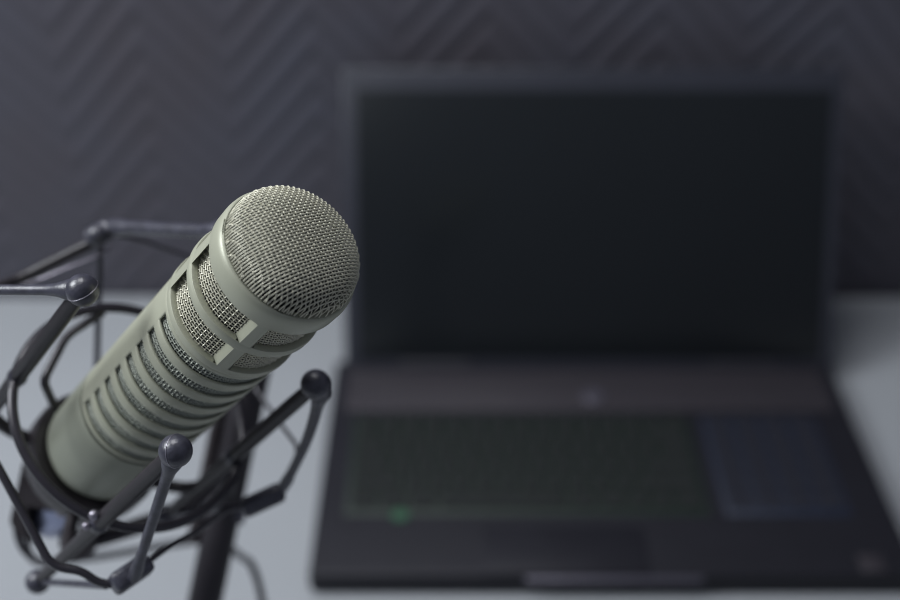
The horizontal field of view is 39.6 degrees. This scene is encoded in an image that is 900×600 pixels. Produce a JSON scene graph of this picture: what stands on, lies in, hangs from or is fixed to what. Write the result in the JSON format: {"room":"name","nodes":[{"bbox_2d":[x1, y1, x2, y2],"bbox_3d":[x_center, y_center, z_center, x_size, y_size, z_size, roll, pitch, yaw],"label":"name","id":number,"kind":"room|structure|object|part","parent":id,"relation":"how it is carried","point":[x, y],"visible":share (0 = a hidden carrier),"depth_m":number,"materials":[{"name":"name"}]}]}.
{"room":"studio","nodes":[
{"label":"studio","id":0,"kind":"room"},
{"bbox_2d":[0,0,899,296],"bbox_3d":[0.000,-0.243,1.027,4.400,2.400,0.100,0,33,0],"label":"wall","id":1,"kind":"structure","parent":0,"point":[175,111],"depth_m":1.01,"materials":[{"name":"grey paint"}]},
{"bbox_3d":[0.000,1.478,0.239,4.400,0.040,3.200,0,33,0],"label":"floor","id":2,"kind":"structure","parent":0,"visible":0},
{"bbox_2d":[0,297,899,599],"bbox_3d":[0.000,0.588,0.891,2.600,0.750,1.020,0,33,0],"label":"desk","id":3,"kind":"object","parent":2,"relation":"on","point":[864,366],"visible":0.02,"depth_m":0.93,"materials":[{"name":"white laminate"}]},
{"bbox_2d":[23,539,265,599],"bbox_3d":[-0.104,0.202,0.629,0.244,0.186,0.099,27,41,35],"label":"cable","id":4,"kind":"object","parent":3,"relation":"on","point":[238,554],"visible":0.49,"depth_m":0.67,"materials":[{"name":"rubber"}]},
{"bbox_2d":[59,374,269,599],"bbox_3d":[-0.153,0.173,0.620,0.127,0.242,0.184,0,33,0],"label":"microphone stand","id":5,"kind":"object","parent":3,"relation":"on","point":[216,542],"visible":0.34,"depth_m":0.63,"materials":[{"name":"black metal"}]},
{"bbox_3d":[-0.143,0.104,0.599,0.087,0.046,0.027,-18,37,-26],"label":"support arm","id":6,"kind":"part","parent":5,"relation":"part of"},
{"bbox_2d":[0,219,330,594],"bbox_3d":[-0.127,0.051,0.531,0.165,0.194,0.145,27,41,35],"label":"mount","id":7,"kind":"object","parent":5,"relation":"attached to","point":[39,486],"visible":0.87,"depth_m":0.51,"materials":[{"name":"black metal"}]},
{"bbox_3d":[-0.195,0.093,0.579,0.014,0.045,0.021,21,38,29],"label":"bracket arm","id":8,"kind":"part","parent":7,"relation":"part of"},
{"bbox_3d":[-0.169,-0.004,0.465,0.081,0.024,0.008,12,35,19],"label":"ball arm","id":9,"kind":"part","parent":7,"relation":"part of","materials":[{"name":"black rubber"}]},
{"bbox_3d":[-0.172,0.030,0.497,0.007,0.144,0.007,43,43,-7],"label":"rod","id":10,"kind":"part","parent":7,"relation":"part of","materials":[{"name":"black metal"}]},
{"bbox_3d":[-0.189,-0.009,0.532,0.029,0.033,0.091,23,39,31],"label":"tension cord","id":11,"kind":"part","parent":7,"relation":"part of","materials":[{"name":"black rubber"}]},
{"bbox_3d":[-0.155,0.116,0.511,0.058,0.038,0.003,25,40,33],"label":"ball arm","id":12,"kind":"part","parent":7,"relation":"part of","materials":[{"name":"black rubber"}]},
{"bbox_3d":[-0.171,0.111,0.583,0.014,0.028,0.012,0,33,0],"label":"bracket arm","id":13,"kind":"part","parent":7,"relation":"part of"},
{"bbox_3d":[-0.155,-0.029,0.550,0.010,0.010,0.010,43,43,-7],"label":"frame knob","id":14,"kind":"part","parent":7,"relation":"part of","materials":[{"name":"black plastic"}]},
{"bbox_3d":[-0.162,0.008,0.577,0.016,0.078,0.003,0,33,0],"label":"ball arm","id":15,"kind":"part","parent":7,"relation":"part of","materials":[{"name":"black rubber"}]},
{"bbox_3d":[-0.137,0.087,0.487,0.007,0.144,0.007,43,43,-7],"label":"rod","id":16,"kind":"part","parent":7,"relation":"part of","materials":[{"name":"black metal"}]},
{"bbox_3d":[-0.108,0.080,0.458,0.031,0.070,0.008,5,33,8],"label":"ball arm","id":17,"kind":"part","parent":7,"relation":"part of","materials":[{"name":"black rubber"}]},
{"bbox_3d":[-0.119,-0.029,0.525,0.079,0.031,0.010,22,39,30],"label":"ball arm","id":18,"kind":"part","parent":7,"relation":"part of","materials":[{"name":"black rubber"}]},
{"bbox_2d":[47,185,359,499],"bbox_3d":[-0.108,0.029,0.493,0.168,0.189,0.053,17,37,25],"label":"microphone","id":19,"kind":"object","parent":7,"relation":"attached to","point":[274,269],"visible":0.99,"depth_m":0.44,"materials":[{"name":"paint"}]},
{"bbox_2d":[32,508,78,537],"bbox_3d":[-0.183,0.099,0.586,0.041,0.045,0.023,16,36,23],"label":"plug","id":20,"kind":"object","parent":19,"relation":"attached to","point":[47,523],"visible":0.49,"depth_m":0.58,"materials":[{"name":"metal"}]},
{"bbox_3d":[-0.112,0.095,0.566,0.053,0.034,0.004,20,38,28],"label":"ball arm","id":21,"kind":"part","parent":7,"relation":"part of","materials":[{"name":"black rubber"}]},
{"bbox_3d":[-0.093,0.067,0.537,0.007,0.144,0.007,43,43,-7],"label":"rod","id":22,"kind":"part","parent":7,"relation":"part of","materials":[{"name":"black metal"}]},
{"bbox_3d":[-0.061,0.057,0.513,0.028,0.071,0.009,43,43,-7],"label":"ball arm","id":23,"kind":"part","parent":7,"relation":"part of","materials":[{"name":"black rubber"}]},
{"bbox_3d":[-0.120,0.076,0.632,0.007,0.089,0.054,15,36,22],"label":"rod","id":24,"kind":"part","parent":5,"relation":"part of","materials":[{"name":"black metal"}]},
{"bbox_3d":[-0.115,0.106,0.635,0.025,0.017,0.012,3,33,5],"label":"swivel knob","id":25,"kind":"part","parent":5,"relation":"part of","materials":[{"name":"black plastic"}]},
{"bbox_3d":[-0.126,0.158,0.640,0.018,0.236,0.143,15,36,22],"label":"post","id":26,"kind":"part","parent":5,"relation":"part of","materials":[{"name":"black metal"}]},
{"bbox_2d":[308,68,899,589],"bbox_3d":[0.107,0.006,0.890,0.396,0.230,0.335,0,33,0],"label":"laptop","id":27,"kind":"object","parent":3,"relation":"on","point":[588,314],"visible":1,"depth_m":0.97,"materials":[{"name":"plastic"}]},
{"bbox_2d":[391,509,407,520],"bbox_3d":[-0.034,0.146,0.850,0.011,0.001,0.011,-24,40,-32],"label":"light","id":28,"kind":"object","parent":27,"relation":"on","point":[396,514],"depth_m":0.85,"materials":[{"name":"green"}]},
{"bbox_3d":[0.111,-0.063,0.985,0.389,0.235,0.007,0,9,0],"label":"screen lid","id":29,"kind":"part","parent":27,"relation":"part of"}
]}

